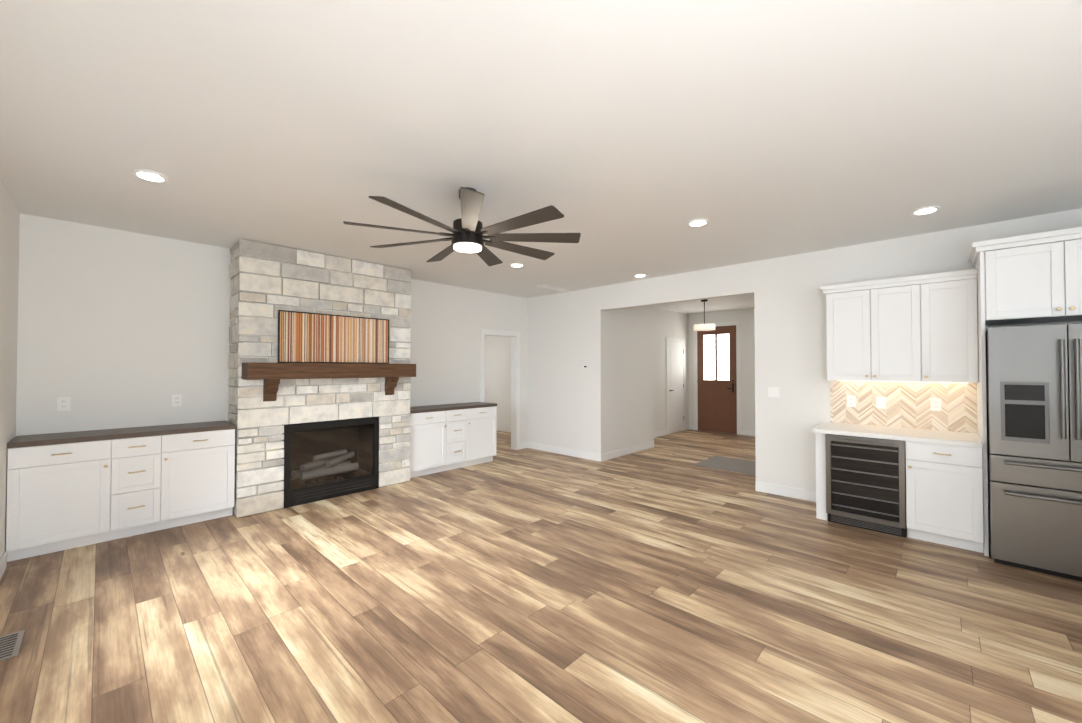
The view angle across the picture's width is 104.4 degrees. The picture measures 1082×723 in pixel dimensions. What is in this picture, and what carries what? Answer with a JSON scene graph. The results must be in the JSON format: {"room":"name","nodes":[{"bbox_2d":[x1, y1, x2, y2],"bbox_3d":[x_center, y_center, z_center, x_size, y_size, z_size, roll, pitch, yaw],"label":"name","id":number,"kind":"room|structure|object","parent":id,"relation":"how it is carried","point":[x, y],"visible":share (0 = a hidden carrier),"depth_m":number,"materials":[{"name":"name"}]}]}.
{"room":"kitchen","nodes":[
{"label":"kitchen","id":0,"kind":"room"},
{"bbox_2d":[0,176,19,558],"bbox_3d":[-1.446,0.104,0.638,8.260,2.740,0.120,-1,-1,44],"label":"wall","id":1,"kind":"structure","parent":0,"point":[9,242],"depth_m":3.08,"materials":[{"name":"white paint"}]},
{"bbox_2d":[0,552,6,579],"bbox_3d":[-1.168,1.414,0.447,7.620,0.115,0.013,-1,-1,44],"label":"baseboard","id":2,"kind":"structure","parent":1,"relation":"attached to","point":[3,562],"depth_m":2.98,"materials":[{"name":"white wood"}]},
{"bbox_2d":[16,213,526,479],"bbox_3d":[-2.365,0.176,5.572,0.120,2.740,5.996,-1,-1,44],"label":"wall","id":3,"kind":"structure","parent":0,"point":[120,329],"depth_m":4.00,"materials":[{"name":"white paint"}]},
{"bbox_2d":[57,397,70,410],"bbox_3d":[-4.125,0.368,3.629,0.008,0.118,0.075,-1,-1,44],"label":"electrical outlet","id":4,"kind":"object","parent":3,"relation":"attached to","point":[63,403],"visible":1,"depth_m":3.63,"materials":[{"name":"white plastic"}]},
{"bbox_2d":[172,394,181,406],"bbox_3d":[-3.615,0.386,4.165,0.008,0.118,0.075,-1,-1,44],"label":"electrical outlet","id":5,"kind":"object","parent":3,"relation":"attached to","point":[176,399],"visible":1,"depth_m":4.17,"materials":[{"name":"white plastic"}]},
{"bbox_2d":[480,329,519,449],"bbox_3d":[-0.733,0.516,7.267,0.138,2.110,0.890,-1,-1,44],"label":"trim","id":6,"kind":"structure","parent":3,"relation":"attached to","point":[515,389],"depth_m":7.49,"materials":[{"name":"white wood"}]},
{"bbox_2d":[520,442,526,448],"bbox_3d":[-0.315,1.519,7.607,0.013,0.115,0.191,-1,-1,44],"label":"baseboard","id":7,"kind":"structure","parent":3,"relation":"attached to","point":[523,445],"depth_m":7.59,"materials":[{"name":"white wood"}]},
{"bbox_2d":[485,335,510,432],"bbox_3d":[-0.673,0.235,9.565,2.940,2.740,0.120,-1,-1,44],"label":"wall","id":8,"kind":"structure","parent":0,"point":[498,370],"depth_m":9.75,"materials":[{"name":"white paint"}]},
{"bbox_2d":[0,429,1081,722],"bbox_3d":[0.937,1.583,5.321,11.900,0.080,11.800,-1,-1,44],"label":"floor","id":9,"kind":"structure","parent":0,"point":[664,579],"depth_m":2.50,"materials":[{"name":"brown wood"}]},
{"bbox_2d":[0,630,24,660],"bbox_3d":[-2.807,1.493,2.190,0.300,0.007,0.120,-1,-1,44],"label":"floor vent","id":10,"kind":"object","parent":9,"relation":"in","point":[10,644],"visible":1,"depth_m":2.21,"materials":[{"name":"silver metal"}]},
{"bbox_2d":[6,437,113,561],"bbox_3d":[-3.944,1.083,3.465,0.477,0.864,0.541,-1,-1,44],"label":"base cabinet","id":11,"kind":"object","parent":9,"relation":"on","point":[68,490],"depth_m":3.30,"materials":[{"name":"white wood"}]},
{"bbox_2d":[7,421,235,444],"bbox_3d":[-3.649,0.635,3.778,0.482,0.040,1.392,-1,-1,44],"label":"countertop","id":12,"kind":"structure","parent":11,"relation":"on","point":[92,435],"depth_m":3.62,"materials":[{"name":"grey stone"}]},
{"bbox_2d":[114,433,173,539],"bbox_3d":[-3.651,1.087,3.773,0.477,0.864,0.432,-1,-1,44],"label":"base cabinet","id":13,"kind":"object","parent":9,"relation":"on","point":[143,466],"depth_m":3.65,"materials":[{"name":"white wood"}]},
{"bbox_2d":[170,429,234,527],"bbox_3d":[-3.357,1.092,4.082,0.477,0.864,0.540,-1,-1,44],"label":"base cabinet","id":14,"kind":"object","parent":9,"relation":"on","point":[204,459],"depth_m":3.94,"materials":[{"name":"white wood"}]},
{"bbox_2d":[228,239,415,517],"bbox_3d":[-2.426,0.167,4.865,0.762,2.737,1.845,-1,-1,44],"label":"fireplace","id":15,"kind":"object","parent":9,"relation":"on","point":[318,431],"visible":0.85,"depth_m":4.59,"materials":[{"name":"white stone"}]},
{"bbox_2d":[241,363,415,400],"bbox_3d":[-2.248,0.216,4.675,0.243,0.391,1.760,-1,-1,44],"label":"mantel shelf","id":16,"kind":"object","parent":15,"relation":"attached to","point":[259,381],"depth_m":4.58,"materials":[{"name":"brown wood"}]},
{"bbox_2d":[278,310,388,363],"bbox_3d":[-2.288,-0.252,4.740,0.030,0.543,1.190,-1,-1,44],"label":"picture frame","id":17,"kind":"object","parent":15,"relation":"attached to","point":[305,337],"visible":0.88,"depth_m":4.67,"materials":[{"name":"multicoloured metal"}]},
{"bbox_2d":[407,410,446,477],"bbox_3d":[-1.692,1.118,5.829,0.477,0.864,0.570,-1,-1,44],"label":"base cabinet","id":18,"kind":"object","parent":9,"relation":"on","point":[445,437],"depth_m":5.68,"materials":[{"name":"white wood"}]},
{"bbox_2d":[410,402,496,413],"bbox_3d":[-1.370,0.671,6.169,0.482,0.040,1.496,-1,-1,44],"label":"countertop","id":19,"kind":"structure","parent":18,"relation":"on","point":[457,406],"depth_m":6.05,"materials":[{"name":"grey stone"}]},
{"bbox_2d":[447,406,470,469],"bbox_3d":[-1.375,1.123,6.160,0.477,0.864,0.467,-1,-1,44],"label":"base cabinet","id":20,"kind":"object","parent":9,"relation":"on","point":[458,421],"depth_m":6.04,"materials":[{"name":"white wood"}]},
{"bbox_2d":[471,406,496,464],"bbox_3d":[-1.060,1.127,6.492,0.477,0.864,0.570,-1,-1,44],"label":"base cabinet","id":21,"kind":"object","parent":9,"relation":"on","point":[483,418],"depth_m":6.36,"materials":[{"name":"white wood"}]},
{"bbox_2d":[527,287,653,453],"bbox_3d":[0.870,0.209,7.779,1.760,2.740,1.663,-1,-1,44],"label":"wall block","id":22,"kind":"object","parent":9,"relation":"on","point":[602,403],"visible":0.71,"depth_m":7.09,"materials":[{"name":"white paint"}]},
{"bbox_2d":[600,441,653,461],"bbox_3d":[1.508,1.512,7.142,0.013,0.115,1.677,-1,-1,44],"label":"baseboard","id":23,"kind":"structure","parent":22,"relation":"attached to","point":[622,452],"depth_m":7.04,"materials":[{"name":"white wood"}]},
{"bbox_2d":[694,456,755,474],"bbox_3d":[2.948,1.550,6.271,1.000,0.012,0.850,-1,-1,44],"label":"mat","id":24,"kind":"object","parent":9,"relation":"on","point":[734,465],"visible":0.67,"depth_m":6.29,"materials":[{"name":"grey fabric"}]},
{"bbox_2d":[812,422,983,552],"bbox_3d":[3.236,1.081,3.870,1.132,0.880,0.708,-1,-1,44],"label":"base cabinet","id":25,"kind":"object","parent":9,"relation":"on","point":[923,484],"visible":1,"depth_m":3.61,"materials":[{"name":"white wood"}]},
{"bbox_2d":[968,227,1081,556],"bbox_3d":[3.937,0.287,3.235,0.855,2.450,0.677,-1,-1,44],"label":"tall cabinet","id":26,"kind":"object","parent":9,"relation":"on","point":[1030,278],"visible":1,"depth_m":3.16,"materials":[{"name":"white wood"}]},
{"bbox_2d":[985,323,1081,580],"bbox_3d":[3.876,0.628,3.140,0.747,1.765,0.857,-1,-1,44],"label":"refrigerator","id":27,"kind":"object","parent":9,"relation":"on","point":[1034,410],"visible":0.98,"depth_m":2.98,"materials":[{"name":"silver metal"}]},
{"bbox_2d":[0,0,1081,313],"bbox_3d":[0.937,-1.237,5.362,11.900,0.080,11.800,-1,-1,44],"label":"ceiling","id":28,"kind":"structure","parent":0,"point":[628,138],"depth_m":2.19,"materials":[{"name":"white paint"}]},
{"bbox_2d":[132,169,167,182],"bbox_3d":[-2.587,-1.227,2.780,0.176,0.014,0.176,-1,-1,44],"label":"recessed light","id":29,"kind":"object","parent":28,"relation":"in","point":[149,175],"visible":1,"depth_m":2.76,"materials":[{"name":"white"}]},
{"bbox_2d":[343,187,580,265],"bbox_3d":[-0.517,-1.020,3.026,1.609,0.421,1.608,-1,-1,44],"label":"ceiling fan","id":30,"kind":"object","parent":28,"relation":"hanging from","point":[467,230],"visible":1,"depth_m":2.92,"materials":[{"name":"brown wood"}]},
{"bbox_2d":[510,263,523,266],"bbox_3d":[-0.297,-1.191,5.197,0.176,0.014,0.176,-1,-1,44],"label":"recessed light","id":31,"kind":"object","parent":28,"relation":"in","point":[516,265],"visible":1,"depth_m":5.18,"materials":[{"name":"white"}]},
{"bbox_2d":[537,284,568,290],"bbox_3d":[0.191,-1.171,6.694,0.180,0.010,0.600,-1,-1,44],"label":"ceiling vent","id":32,"kind":"object","parent":28,"relation":"in","point":[552,287],"visible":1,"depth_m":6.64,"materials":[{"name":"white metal"}]},
{"bbox_2d":[634,274,646,276],"bbox_3d":[1.366,-1.183,5.782,0.176,0.014,0.176,-1,-1,44],"label":"recessed light","id":33,"kind":"object","parent":28,"relation":"in","point":[639,275],"visible":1,"depth_m":5.74,"materials":[{"name":"white"}]},
{"bbox_2d":[687,219,708,226],"bbox_3d":[1.374,-1.214,3.675,0.176,0.014,0.176,-1,-1,44],"label":"recessed light","id":34,"kind":"object","parent":28,"relation":"in","point":[696,222],"visible":0.96,"depth_m":3.65,"materials":[{"name":"white"}]},
{"bbox_2d":[694,299,714,330],"bbox_3d":[3.069,-0.874,7.884,0.380,0.569,0.380,-1,-1,44],"label":"pendant light","id":35,"kind":"object","parent":28,"relation":"hanging from","point":[704,327],"visible":0.96,"depth_m":7.76,"materials":[{"name":"white glass"}]},
{"bbox_2d":[911,206,940,214],"bbox_3d":[3.107,-1.218,3.391,0.176,0.014,0.176,-1,-1,44],"label":"recessed light","id":36,"kind":"object","parent":28,"relation":"in","point":[925,210],"visible":0.96,"depth_m":3.37,"materials":[{"name":"white"}]},
{"bbox_2d":[653,307,688,433],"bbox_3d":[2.614,0.229,9.144,0.120,2.740,2.720,-1,-1,44],"label":"wall","id":37,"kind":"structure","parent":0,"point":[670,324],"depth_m":9.09,"materials":[{"name":"white paint"}]},
{"bbox_2d":[654,425,688,437],"bbox_3d":[2.621,1.540,9.035,0.013,0.115,2.600,-1,-1,44],"label":"baseboard","id":38,"kind":"structure","parent":37,"relation":"attached to","point":[660,433],"depth_m":8.98,"materials":[{"name":"white wood"}]},
{"bbox_2d":[666,337,685,434],"bbox_3d":[3.058,0.539,9.505,0.017,2.130,0.920,-1,-1,44],"label":"door frame","id":39,"kind":"structure","parent":37,"relation":"attached to","point":[667,401],"depth_m":9.21,"materials":[{"name":"white wood"}]},
{"bbox_2d":[668,341,683,433],"bbox_3d":[3.076,0.577,9.492,0.057,2.038,0.760,-1,-1,44],"label":"closet door","id":40,"kind":"structure","parent":37,"relation":"in","point":[675,386],"depth_m":9.49,"materials":[{"name":"white wood"}]},
{"bbox_2d":[688,308,754,433],"bbox_3d":[4.930,0.223,8.733,3.800,2.740,0.120,-1,-1,44],"label":"wall","id":41,"kind":"structure","parent":0,"point":[745,317],"depth_m":9.15,"materials":[{"name":"white paint"}]},
{"bbox_2d":[697,325,736,433],"bbox_3d":[3.959,0.402,9.502,0.862,2.388,0.097,-1,-1,44],"label":"front door","id":42,"kind":"structure","parent":41,"relation":"in","point":[716,381],"depth_m":9.50,"materials":[{"name":"brown wood"}]},
{"bbox_2d":[694,321,740,434],"bbox_3d":[3.988,0.359,9.533,1.050,2.490,0.017,-1,-1,44],"label":"door frame","id":43,"kind":"structure","parent":41,"relation":"attached to","point":[738,350],"depth_m":9.23,"materials":[{"name":"white"}]},
{"bbox_2d":[689,425,754,435],"bbox_3d":[4.883,1.534,8.665,3.800,0.115,0.013,-1,-1,44],"label":"baseboard","id":44,"kind":"structure","parent":41,"relation":"attached to","point":[744,432],"depth_m":9.08,"materials":[{"name":"white wood"}]},
{"bbox_2d":[600,208,1081,490],"bbox_3d":[3.328,0.159,4.371,6.500,2.740,0.120,-1,-1,44],"label":"wall","id":45,"kind":"structure","parent":0,"point":[790,322],"depth_m":4.71,"materials":[{"name":"white paint"}]},
{"bbox_2d":[527,442,815,501],"bbox_3d":[1.409,1.496,6.088,4.604,0.115,0.013,-1,-1,44],"label":"baseboard","id":46,"kind":"structure","parent":45,"relation":"attached to","point":[797,493],"depth_m":4.95,"materials":[{"name":"white wood"}]},
{"bbox_2d":[768,387,779,396],"bbox_3d":[2.704,0.356,4.874,0.120,0.118,0.008,-1,-1,44],"label":"light switch","id":47,"kind":"object","parent":45,"relation":"attached to","point":[773,391],"visible":1,"depth_m":4.87,"materials":[{"name":"white plastic"}]},
{"bbox_2d":[821,269,978,382],"bbox_3d":[3.364,-0.285,4.006,1.106,0.963,0.362,-1,-1,44],"label":"wall cabinet","id":48,"kind":"object","parent":45,"relation":"attached to","point":[920,328],"visible":1,"depth_m":3.84,"materials":[{"name":"white wood"}]},
{"bbox_2d":[830,380,976,432],"bbox_3d":[3.494,0.417,4.120,1.090,0.455,0.008,-1,-1,44],"label":"tile backsplash","id":49,"kind":"structure","parent":45,"relation":"attached to","point":[907,404],"depth_m":4.06,"materials":[{"name":"beige tile"}]},
{"bbox_2d":[847,395,855,406],"bbox_3d":[3.227,0.413,4.363,0.075,0.118,0.008,-1,-1,44],"label":"outlet","id":50,"kind":"object","parent":49,"relation":"attached to","point":[851,401],"visible":1,"depth_m":4.36,"materials":[{"name":"white plastic"}]},
{"bbox_2d":[876,397,885,408],"bbox_3d":[3.400,0.411,4.197,0.075,0.118,0.008,-1,-1,44],"label":"outlet","id":51,"kind":"object","parent":49,"relation":"attached to","point":[881,402],"visible":1,"depth_m":4.19,"materials":[{"name":"white plastic"}]},
{"bbox_2d":[930,398,941,410],"bbox_3d":[3.690,0.402,3.921,0.075,0.118,0.008,-1,-1,44],"label":"outlet","id":52,"kind":"object","parent":49,"relation":"attached to","point":[935,404],"visible":1,"depth_m":3.92,"materials":[{"name":"white plastic"}]}
]}

